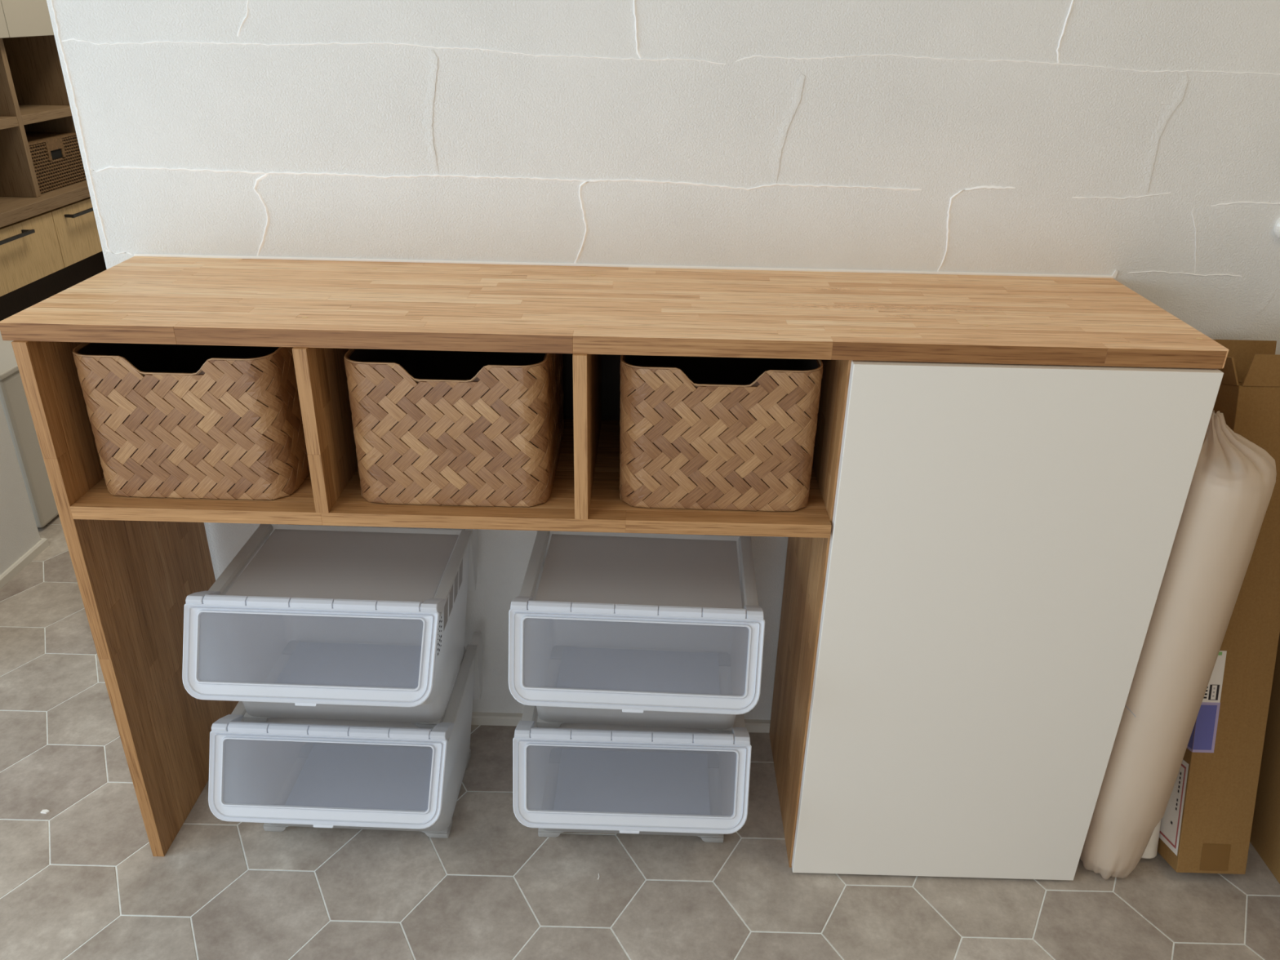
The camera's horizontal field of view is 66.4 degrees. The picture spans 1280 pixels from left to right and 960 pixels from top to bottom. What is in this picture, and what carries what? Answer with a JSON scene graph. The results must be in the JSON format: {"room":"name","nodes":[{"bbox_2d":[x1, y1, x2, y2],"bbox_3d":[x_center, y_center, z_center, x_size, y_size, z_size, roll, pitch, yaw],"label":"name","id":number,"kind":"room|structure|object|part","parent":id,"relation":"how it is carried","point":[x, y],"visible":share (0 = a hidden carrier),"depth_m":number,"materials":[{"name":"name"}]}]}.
{"room":"utility room","nodes":[
{"label":"utility room","id":0,"kind":"room"},
{"bbox_2d":[0,400,40,574],"bbox_3d":[-1.730,-0.735,1.934,0.130,2.420,0.665,1,26,1],"label":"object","id":1,"kind":"structure","parent":0,"point":[19,531],"depth_m":2.61,"materials":[{"name":"paint"}]},
{"bbox_2d":[0,537,48,589],"bbox_3d":[-1.751,0.323,2.453,0.150,0.026,0.685,1,26,1],"label":"baseboard","id":2,"kind":"structure","parent":1,"relation":"attached to","point":[43,544],"depth_m":2.65,"materials":[{"name":"white"}]},
{"bbox_2d":[0,250,106,320],"bbox_3d":[-2.515,-1.446,3.353,0.040,2.420,1.950,1,26,1],"label":"wall","id":3,"kind":"structure","parent":0,"point":[17,300],"depth_m":4.15,"materials":[{"name":"brown wood"}]},
{"bbox_2d":[0,0,53,38],"bbox_3d":[-2.249,-1.833,2.952,0.440,0.901,1.500,1,26,1],"label":"upper cabinet","id":4,"kind":"object","parent":3,"relation":"attached to","point":[18,18],"visible":0.42,"depth_m":3.23,"materials":[{"name":"beige wood"}]},
{"bbox_3d":[-2.042,-1.751,2.793,0.019,0.901,0.378,1,26,1],"label":"cupboard door","id":5,"kind":"part","parent":4,"relation":"part of","materials":[{"name":"beige wood"}]},
{"bbox_2d":[0,179,102,296],"bbox_3d":[-2.254,-0.945,3.585,0.491,0.245,1.905,1,26,1],"label":"base cabinet","id":6,"kind":"object","parent":3,"relation":"attached to","point":[46,234],"visible":0.5,"depth_m":3.37,"materials":[{"name":"brown wood"}]},
{"bbox_3d":[-2.036,-0.745,3.083,0.036,0.010,0.385,1,26,1],"label":"handle","id":7,"kind":"part","parent":6,"relation":"part of","materials":[{"name":"black metal"}]},
{"bbox_3d":[-2.065,-0.673,3.094,0.018,0.196,0.777,1,26,1],"label":"drawer","id":8,"kind":"part","parent":6,"relation":"part of","materials":[{"name":"brown wood"}]},
{"bbox_2d":[0,179,90,227],"bbox_3d":[-2.264,-1.037,3.540,0.467,0.040,1.905,1,26,1],"label":"countertop","id":9,"kind":"structure","parent":6,"relation":"on","point":[12,209],"depth_m":3.35,"materials":[{"name":"brown wood"}]},
{"bbox_2d":[0,35,75,197],"bbox_3d":[-2.279,-1.210,3.275,0.405,0.502,1.531,1,26,1],"label":"cube shelf","id":10,"kind":"object","parent":9,"relation":"on","point":[33,95],"visible":0.32,"depth_m":3.50,"materials":[{"name":"brown wood"}]},
{"bbox_3d":[-2.270,-1.124,3.108,0.379,0.030,0.354,1,26,1],"label":"shelf","id":11,"kind":"part","parent":10,"relation":"part of","materials":[{"name":"brown wood"}]},
{"bbox_3d":[-2.263,-1.290,3.447,0.379,0.030,0.349,1,26,1],"label":"shelf","id":12,"kind":"part","parent":10,"relation":"part of","materials":[{"name":"brown wood"}]},
{"bbox_2d":[25,131,86,193],"bbox_3d":[-2.244,-1.145,3.522,0.303,0.168,0.337,1,26,1],"label":"woven basket","id":13,"kind":"object","parent":9,"relation":"on","point":[56,157],"visible":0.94,"depth_m":3.52,"materials":[{"name":"brown wicker"}]},
{"bbox_3d":[-2.095,-1.184,3.503,0.007,0.063,0.104,1,26,1],"label":"handle panel","id":14,"kind":"part","parent":13,"relation":"part of","materials":[{"name":"wicker"}]},
{"bbox_3d":[-2.050,-1.017,3.795,0.018,0.196,0.777,1,26,1],"label":"drawer","id":15,"kind":"part","parent":6,"relation":"part of","materials":[{"name":"brown wood"}]},
{"bbox_3d":[-2.025,-1.020,3.644,0.036,0.010,0.385,1,26,1],"label":"handle","id":16,"kind":"part","parent":6,"relation":"part of","materials":[{"name":"black metal"}]},
{"bbox_2d":[0,514,1279,959],"bbox_3d":[-0.723,0.635,1.941,5.550,0.050,6.350,1,26,1],"label":"floor","id":17,"kind":"structure","parent":0,"point":[82,878],"depth_m":1.74,"materials":[{"name":"tile"}]},
{"bbox_2d":[0,331,58,528],"bbox_3d":[-1.930,-0.165,2.921,0.429,0.480,0.429,1,26,1],"label":"cabinet","id":18,"kind":"object","parent":17,"relation":"on","point":[14,402],"visible":0.33,"depth_m":2.75,"materials":[{"name":"grey"}]},
{"bbox_3d":[-1.926,-0.373,2.819,0.429,0.016,0.429,1,26,1],"label":"bin lid","id":19,"kind":"part","parent":18,"relation":"part of","materials":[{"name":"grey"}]},
{"bbox_2d":[40,809,49,813],"bbox_3d":[-1.136,0.633,1.868,0.015,0.003,0.008,1,26,1],"label":"crumb","id":20,"kind":"object","parent":17,"relation":"on","point":[44,811],"visible":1,"depth_m":1.87,"materials":[{"name":"white"}]},
{"bbox_2d":[208,631,482,838],"bbox_3d":[-0.526,0.497,1.837,0.405,0.296,0.422,2,26,1],"label":"box","id":21,"kind":"object","parent":17,"relation":"on","point":[279,773],"visible":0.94,"depth_m":1.80,"materials":[{"name":"plastic"}]},
{"bbox_2d":[182,524,477,728],"bbox_3d":[-0.517,0.267,1.723,0.405,0.296,0.422,2,26,1],"label":"box","id":22,"kind":"object","parent":21,"relation":"on","point":[312,622],"visible":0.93,"depth_m":1.71,"materials":[{"name":"plastic"}]},
{"bbox_3d":[-0.514,0.156,1.705,0.344,0.002,0.266,2,26,1],"label":"lid","id":23,"kind":"part","parent":22,"relation":"part of","materials":[{"name":"plastic"}]},
{"bbox_3d":[-0.518,0.366,1.814,0.300,0.002,0.204,2,26,1],"label":"floor panel","id":24,"kind":"part","parent":22,"relation":"part of","materials":[{"name":"plastic"}]},
{"bbox_3d":[-0.523,0.387,1.819,0.344,0.002,0.266,2,26,1],"label":"lid","id":25,"kind":"part","parent":21,"relation":"part of","materials":[{"name":"plastic"}]},
{"bbox_3d":[-0.527,0.597,1.927,0.300,0.002,0.204,2,26,1],"label":"floor panel","id":26,"kind":"part","parent":21,"relation":"part of","materials":[{"name":"plastic"}]},
{"bbox_2d":[11,340,831,856],"bbox_3d":[-0.294,0.174,1.736,1.157,0.974,0.396,1,26,1],"label":"shelf unit","id":27,"kind":"object","parent":17,"relation":"on","point":[136,562],"visible":0.42,"depth_m":1.51,"materials":[{"name":"brown wood"}]},
{"bbox_2d":[72,342,310,499],"bbox_3d":[-0.674,-0.139,1.574,0.295,0.227,0.304,1,26,1],"label":"bamboo basket","id":28,"kind":"object","parent":27,"relation":"on","point":[166,420],"visible":0.63,"depth_m":1.45,"materials":[{"name":"brown wicker"}]},
{"bbox_2d":[343,348,564,506],"bbox_3d":[-0.281,-0.128,1.569,0.295,0.227,0.304,1,26,1],"label":"bamboo basket","id":29,"kind":"object","parent":27,"relation":"on","point":[431,427],"visible":0.76,"depth_m":1.44,"materials":[{"name":"brown wicker"}]},
{"bbox_3d":[-0.274,-0.232,1.750,1.136,0.255,0.010,1,26,1],"label":"panel","id":30,"kind":"part","parent":27,"relation":"part of","materials":[{"name":"brown wood"}]},
{"bbox_2d":[0,256,1228,368],"bbox_3d":[-0.036,-0.270,1.516,1.686,0.026,0.390,1,26,1],"label":"countertop","id":31,"kind":"structure","parent":27,"relation":"on","point":[137,300],"depth_m":1.43,"materials":[{"name":"brown wood"}]},
{"bbox_2d":[619,355,822,511],"bbox_3d":[0.119,-0.122,1.572,0.295,0.227,0.304,1,26,1],"label":"bamboo basket","id":32,"kind":"object","parent":27,"relation":"on","point":[696,433],"visible":0.7,"depth_m":1.44,"materials":[{"name":"brown wicker"}]},
{"bbox_2d":[512,704,751,842],"bbox_3d":[-0.013,0.507,1.837,0.405,0.296,0.422,2,26,1],"label":"box","id":33,"kind":"object","parent":17,"relation":"on","point":[569,777],"visible":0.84,"depth_m":1.82,"materials":[{"name":"plastic"}]},
{"bbox_3d":[-0.010,0.397,1.819,0.344,0.002,0.266,2,26,1],"label":"lid","id":34,"kind":"part","parent":33,"relation":"part of","materials":[{"name":"plastic"}]},
{"bbox_3d":[-0.014,0.606,1.928,0.300,0.002,0.204,2,26,1],"label":"floor panel","id":35,"kind":"part","parent":33,"relation":"part of","materials":[{"name":"plastic"}]},
{"bbox_2d":[508,530,764,733],"bbox_3d":[-0.002,0.277,1.723,0.405,0.296,0.422,2,26,2],"label":"box","id":36,"kind":"object","parent":33,"relation":"on","point":[644,629],"visible":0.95,"depth_m":1.71,"materials":[{"name":"plastic"}]},
{"bbox_3d":[0.001,0.167,1.705,0.344,0.002,0.266,2,26,2],"label":"lid","id":37,"kind":"part","parent":36,"relation":"part of","materials":[{"name":"plastic"}]},
{"bbox_3d":[-0.003,0.376,1.814,0.300,0.002,0.204,2,26,2],"label":"floor panel","id":38,"kind":"part","parent":36,"relation":"part of","materials":[{"name":"plastic"}]},
{"bbox_2d":[768,359,1223,879],"bbox_3d":[0.537,0.199,1.719,0.507,0.974,0.382,1,26,1],"label":"base cabinet","id":39,"kind":"object","parent":17,"relation":"on","point":[957,661],"visible":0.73,"depth_m":1.51,"materials":[{"name":"wood"},{"name":"white painted wood"}]},
{"bbox_2d":[1141,820,1160,858],"bbox_3d":[0.939,0.485,1.786,0.051,0.418,0.164,1,26,1],"label":"tube","id":40,"kind":"object","parent":17,"relation":"on","point":[1151,850],"visible":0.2,"depth_m":1.79,"materials":[{"name":"beige cardboard"}]},
{"bbox_2d":[1080,410,1276,879],"bbox_3d":[0.862,0.309,1.609,0.134,0.884,0.133,1,26,1],"label":"rolled rug","id":41,"kind":"object","parent":17,"relation":"on","point":[1233,481],"visible":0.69,"depth_m":1.52,"materials":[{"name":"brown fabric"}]},
{"bbox_2d":[1157,339,1279,874],"bbox_3d":[1.047,0.240,1.721,0.177,0.916,0.353,1,26,1],"label":"carton","id":42,"kind":"object","parent":17,"relation":"on","point":[1206,821],"visible":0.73,"depth_m":1.69,"materials":[{"name":"brown cardboard"}]},
{"bbox_2d":[1160,831,1174,847],"bbox_3d":[0.963,0.653,1.797,0.001,0.004,0.076,1,10,1],"label":"print","id":43,"kind":"object","parent":42,"relation":"attached to","point":[1161,833],"depth_m":1.79},
{"bbox_2d":[1174,766,1186,848],"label":"print","id":44,"kind":"object","parent":42,"relation":"attached to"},
{"bbox_2d":[1208,684,1212,699],"bbox_3d":[0.987,0.367,1.692,0.004,0.027,0.001,1,10,1],"label":"print","id":45,"kind":"object","parent":42,"relation":"attached to","point":[1211,686],"depth_m":1.69},
{"bbox_2d":[1215,684,1219,699],"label":"print","id":46,"kind":"object","parent":42,"relation":"attached to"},
{"bbox_2d":[1249,633,1279,884],"bbox_3d":[1.394,0.336,1.667,0.462,0.804,0.520,1,26,1],"label":"carton","id":47,"kind":"object","parent":17,"relation":"on","point":[1265,829],"visible":0.17,"depth_m":1.80,"materials":[{"name":"brown cardboard"}]},
{"bbox_2d":[46,0,1279,719],"bbox_3d":[0.551,-0.550,1.649,2.956,2.420,0.124,1,26,1],"label":"wall","id":48,"kind":"structure","parent":0,"point":[1135,144],"depth_m":1.59,"materials":[{"name":"paint"}]},
{"bbox_2d":[471,711,770,733],"bbox_3d":[0.527,0.538,2.109,2.960,0.023,0.016,1,26,1],"label":"baseboard","id":49,"kind":"structure","parent":48,"relation":"attached to","point":[479,718],"depth_m":2.11,"materials":[{"name":"white"}]},
{"bbox_2d":[1274,217,1279,238],"bbox_3d":[1.083,-0.421,1.627,0.045,0.045,0.019,1,26,1],"label":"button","id":50,"kind":"object","parent":48,"relation":"attached to","point":[1277,227],"visible":1,"depth_m":1.63,"materials":[{"name":"white plastic"}]}
]}

